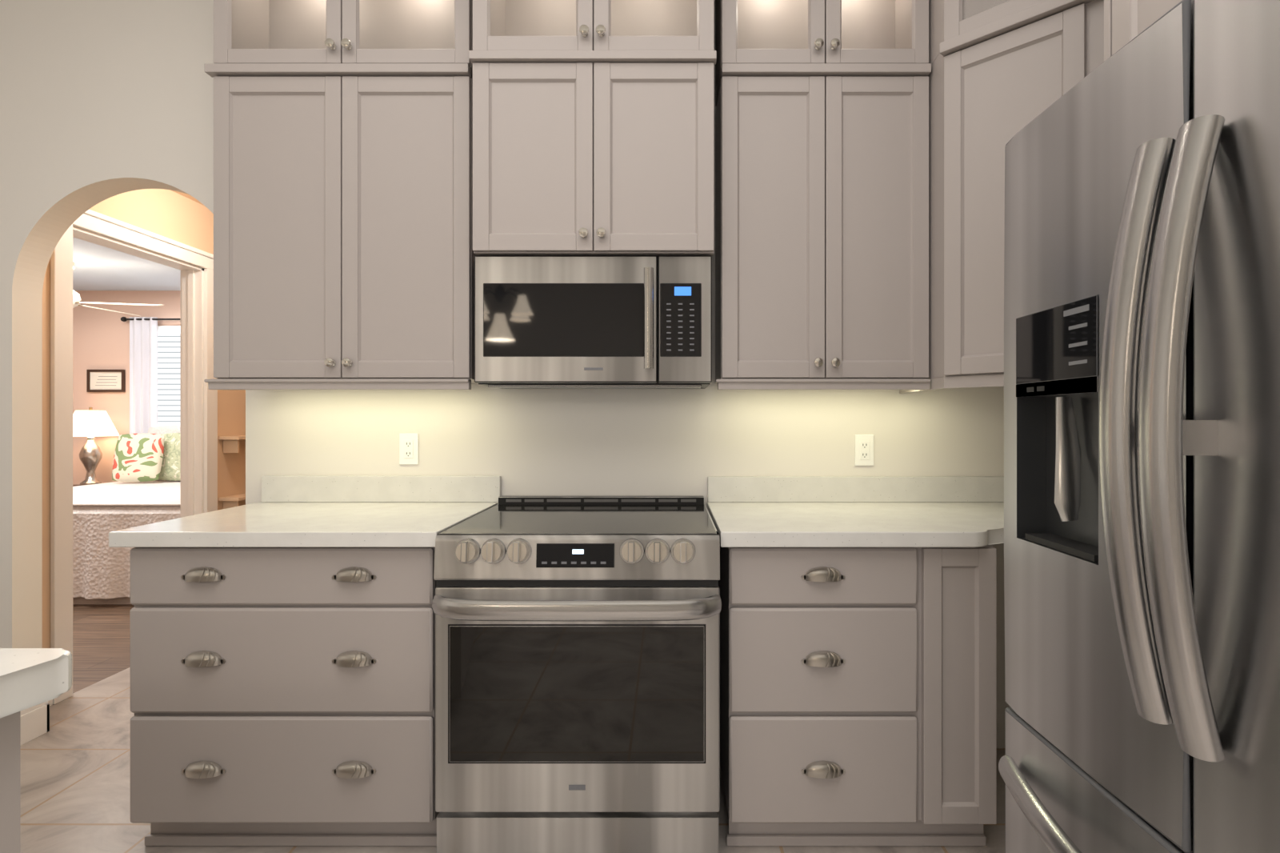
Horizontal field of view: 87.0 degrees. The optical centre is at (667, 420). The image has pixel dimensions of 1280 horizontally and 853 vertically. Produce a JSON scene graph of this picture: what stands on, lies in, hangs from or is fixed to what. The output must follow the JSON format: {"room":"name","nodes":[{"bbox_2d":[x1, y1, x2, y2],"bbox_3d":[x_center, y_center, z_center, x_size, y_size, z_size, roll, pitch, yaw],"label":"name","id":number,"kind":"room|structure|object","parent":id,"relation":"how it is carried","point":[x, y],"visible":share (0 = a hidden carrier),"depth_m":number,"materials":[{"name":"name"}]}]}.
{"room":"kitchen","nodes":[
{"label":"kitchen","id":0,"kind":"room"},
{"bbox_2d":[72,604,134,692],"bbox_3d":[-5.125,1.247,4.590,4.950,0.060,3.940,0,0,0],"label":"floor","id":1,"kind":"structure","parent":0,"point":[102,632],"depth_m":3.71,"materials":[{"name":"brown wood"}]},
{"bbox_2d":[72,480,180,603],"bbox_3d":[-3.918,0.707,5.282,2.064,1.020,1.876,0,0,0],"label":"bed","id":2,"kind":"object","parent":1,"relation":"on","point":[102,572],"visible":0.12,"depth_m":4.41,"materials":[{"name":"beige fabric"}]},
{"bbox_2d":[112,433,163,481],"bbox_3d":[-4.639,0.327,5.900,0.400,0.421,0.160,0,0,-7],"label":"floral pillow","id":3,"kind":"object","parent":2,"relation":"on","point":[138,457],"visible":1,"depth_m":5.85,"materials":[{"name":"multicoloured fabric"}]},
{"bbox_2d":[147,425,180,479],"bbox_3d":[-4.445,0.297,6.125,0.620,0.499,0.071,0,0,0],"label":"pillow","id":4,"kind":"object","parent":2,"relation":"on","point":[161,430],"visible":0.1,"depth_m":6.12,"materials":[{"name":"white fabric"}]},
{"bbox_2d":[158,432,180,480],"bbox_3d":[-4.383,0.327,6.030,0.420,0.424,0.135,0,0,0],"label":"damask pillow","id":5,"kind":"object","parent":2,"relation":"on","point":[170,470],"visible":0.32,"depth_m":5.98,"materials":[{"name":"fabric"}]},
{"bbox_3d":[-5.247,0.907,5.984,0.530,0.620,0.492,0,0,0],"label":"nightstand","id":6,"kind":"object","parent":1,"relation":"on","visible":0},
{"bbox_2d":[72,407,119,485],"bbox_3d":[-5.227,0.239,6.100,0.410,0.713,0.410,0,0,0],"label":"table lamp","id":7,"kind":"object","parent":6,"relation":"on","point":[90,423],"visible":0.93,"depth_m":6.04,"materials":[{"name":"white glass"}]},
{"bbox_2d":[72,290,180,484],"bbox_3d":[-5.178,-0.308,6.435,4.845,3.050,0.150,0,0,0],"label":"wall","id":8,"kind":"structure","parent":0,"point":[101,340],"depth_m":6.36,"materials":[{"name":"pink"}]},
{"bbox_2d":[86,369,125,391],"bbox_3d":[-5.295,-0.370,6.347,0.347,0.212,0.020,0,0,0],"label":"picture frame","id":9,"kind":"object","parent":8,"relation":"attached to","point":[97,380],"visible":1,"depth_m":6.35,"materials":[{"name":"brown wood"}]},
{"bbox_2d":[120,316,180,433],"bbox_3d":[-4.345,0.110,6.317,1.530,2.154,0.083,0,0,0],"label":"curtain","id":10,"kind":"object","parent":8,"relation":"attached to","point":[143,330],"visible":0.59,"depth_m":6.30,"materials":[{"name":"white fabric"}]},
{"bbox_2d":[157,325,180,426],"bbox_3d":[-4.322,-0.259,6.343,1.224,1.253,0.030,0,0,0],"label":"window blinds","id":11,"kind":"object","parent":8,"relation":"attached to","point":[169,337],"visible":0.19,"depth_m":6.35,"materials":[{"name":"white plastic"}]},
{"bbox_2d":[72,190,203,290],"bbox_3d":[-4.434,-1.273,4.490,6.332,0.100,3.740,0,0,0],"label":"ceiling","id":12,"kind":"structure","parent":0,"point":[97,267],"depth_m":5.55,"materials":[{"name":"white paint"}]},
{"bbox_2d":[72,262,163,315],"bbox_3d":[-4.664,-1.038,5.241,1.283,0.369,1.255,0,0,0],"label":"bedroom ceiling fan","id":13,"kind":"object","parent":12,"relation":"hanging from","point":[76,296],"visible":0.23,"depth_m":5.24,"materials":[{"name":"beige"}]},
{"bbox_2d":[42,188,245,647],"bbox_3d":[-2.700,-0.308,3.985,0.110,3.050,2.730,0,0,0],"label":"wall","id":14,"kind":"structure","parent":0,"point":[170,214],"depth_m":3.53,"materials":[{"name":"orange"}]},
{"bbox_2d":[20,699,52,745],"bbox_3d":[-2.909,1.147,3.837,0.981,0.140,2.706,0,0,0],"label":"baseboard","id":15,"kind":"structure","parent":14,"relation":"attached to","point":[35,719],"depth_m":2.57,"materials":[{"name":"white wood"}]},
{"bbox_2d":[50,209,217,703],"bbox_3d":[-2.694,0.132,3.403,0.166,2.170,1.088,0,0,0],"label":"door frame","id":16,"kind":"structure","parent":14,"relation":"attached to","point":[198,403],"depth_m":3.17,"materials":[{"name":"white"}]},
{"bbox_2d":[218,435,245,508],"bbox_3d":[-2.584,0.327,4.180,0.119,0.461,0.440,0,0,0],"label":"niche shelf","id":17,"kind":"object","parent":14,"relation":"attached to","point":[230,443],"visible":0.44,"depth_m":4.00,"materials":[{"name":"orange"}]},
{"bbox_2d":[0,0,1010,747],"bbox_3d":[-0.920,-0.308,2.560,4.960,3.050,0.120,0,0,0],"label":"wall","id":18,"kind":"structure","parent":0,"point":[101,100],"depth_m":2.50,"materials":[{"name":"white paint"}]},
{"bbox_2d":[204,0,477,389],"bbox_3d":[-1.077,-0.965,2.333,0.859,1.732,0.327,0,0,0],"label":"upper cabinet","id":19,"kind":"object","parent":18,"relation":"attached to","point":[344,255],"visible":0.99,"depth_m":2.21,"materials":[{"name":"grey paint"}]},
{"bbox_2d":[261,476,500,502],"bbox_3d":[-1.057,0.254,2.488,0.878,0.096,0.020,0,0,0],"label":"backsplash","id":20,"kind":"structure","parent":18,"relation":"attached to","point":[274,489],"depth_m":2.48,"materials":[{"name":"white stone"}]},
{"bbox_2d":[399,433,418,463],"bbox_3d":[-0.961,0.107,2.495,0.070,0.115,0.009,0,0,0],"label":"outlet","id":21,"kind":"object","parent":18,"relation":"attached to","point":[408,442],"visible":1,"depth_m":2.49,"materials":[{"name":"white plastic"}]},
{"bbox_2d":[468,0,716,258],"bbox_3d":[-0.235,-1.181,2.292,0.774,1.301,0.410,0,0,0],"label":"upper cabinet","id":22,"kind":"object","parent":18,"relation":"attached to","point":[594,120],"visible":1,"depth_m":2.13,"materials":[{"name":"grey paint"}]},
{"bbox_2d":[474,256,711,388],"bbox_3d":[-0.239,-0.317,2.295,0.759,0.418,0.404,0,0,0],"label":"over-the-range microwave","id":23,"kind":"object","parent":22,"relation":"attached to","point":[541,322],"visible":1,"depth_m":2.15,"materials":[{"name":"silver metal"}]},
{"bbox_2d":[715,0,931,389],"bbox_3d":[0.505,-0.965,2.333,0.699,1.732,0.327,0,0,0],"label":"upper cabinet","id":24,"kind":"object","parent":18,"relation":"attached to","point":[822,115],"visible":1,"depth_m":2.21,"materials":[{"name":"grey paint"}]},
{"bbox_2d":[708,476,1003,502],"bbox_3d":[0.724,0.256,2.488,1.153,0.093,0.020,0,0,0],"label":"backsplash","id":25,"kind":"structure","parent":18,"relation":"attached to","point":[720,489],"depth_m":2.48,"materials":[{"name":"white stone"}]},
{"bbox_2d":[854,434,873,465],"bbox_3d":[0.727,0.111,2.495,0.070,0.115,0.009,0,0,0],"label":"outlet","id":26,"kind":"object","parent":18,"relation":"attached to","point":[863,443],"visible":1,"depth_m":2.49,"materials":[{"name":"white plastic"}]},
{"bbox_2d":[899,0,1103,393],"bbox_3d":[1.196,-0.965,2.119,0.722,1.732,0.756,0,0,0],"label":"upper cabinet","id":27,"kind":"object","parent":18,"relation":"attached to","point":[997,66],"visible":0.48,"depth_m":2.02,"materials":[{"name":"grey paint"}]},
{"bbox_2d":[20,667,1005,852],"bbox_3d":[-0.820,1.247,0.700,5.160,0.060,9.000,0,0,0],"label":"floor","id":28,"kind":"structure","parent":0,"point":[75,787],"depth_m":2.15,"materials":[{"name":"tile"}]},
{"bbox_2d":[0,710,20,852],"bbox_3d":[-1.691,0.785,0.098,1.718,0.863,1.535,0,0,0],"label":"base cabinet","id":29,"kind":"object","parent":28,"relation":"on","point":[10,725],"visible":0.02,"depth_m":0.85,"materials":[{"name":"grey paint"}]},
{"bbox_2d":[0,648,71,718],"bbox_3d":[-1.688,0.328,0.098,1.824,0.050,1.595,0,0,0],"label":"countertop","id":30,"kind":"structure","parent":29,"relation":"on","point":[30,677],"depth_m":0.84,"materials":[{"name":"white stone"}]},
{"bbox_2d":[130,547,439,845],"bbox_3d":[-1.073,0.781,2.165,0.842,0.870,0.665,0,0,0],"label":"base cabinet","id":31,"kind":"object","parent":28,"relation":"on","point":[280,696],"visible":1,"depth_m":1.86,"materials":[{"name":"grey paint"}]},
{"bbox_2d":[108,501,497,547],"bbox_3d":[-1.072,0.324,2.162,0.891,0.042,0.673,0,0,0],"label":"countertop","id":32,"kind":"structure","parent":31,"relation":"on","point":[259,524],"depth_m":1.93,"materials":[{"name":"white stone"}]},
{"bbox_2d":[432,496,721,852],"bbox_3d":[-0.241,0.737,2.092,0.766,0.920,0.756,0,0,0],"label":"range oven","id":33,"kind":"object","parent":28,"relation":"on","point":[577,638],"visible":1,"depth_m":1.79,"materials":[{"name":"silver metal"}]},
{"bbox_2d":[718,544,996,845],"bbox_3d":[0.537,0.781,2.165,0.741,0.870,0.665,0,0,0],"label":"base cabinet","id":34,"kind":"object","parent":28,"relation":"on","point":[858,686],"visible":1,"depth_m":1.86,"materials":[{"name":"grey paint"}]},
{"bbox_2d":[706,501,1003,547],"bbox_3d":[0.722,0.324,2.162,1.157,0.042,0.673,0,0,0],"label":"countertop","id":35,"kind":"structure","parent":34,"relation":"on","point":[737,524],"depth_m":1.97,"materials":[{"name":"white stone"}]},
{"bbox_2d":[998,0,1279,852],"bbox_3d":[1.063,0.327,0.902,0.934,1.780,0.944,0,0,0],"label":"fridge","id":36,"kind":"object","parent":28,"relation":"on","point":[1142,250],"visible":1,"depth_m":0.90,"materials":[{"name":"grey metal"}]},
{"bbox_2d":[1104,0,1182,61],"bbox_3d":[1.216,-0.307,0.915,0.682,3.048,0.970,0,0,0],"label":"upper cabinet","id":37,"kind":"object","parent":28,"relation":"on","point":[1124,20],"visible":0.02,"depth_m":1.33,"materials":[{"name":"grey paint"}]}
]}

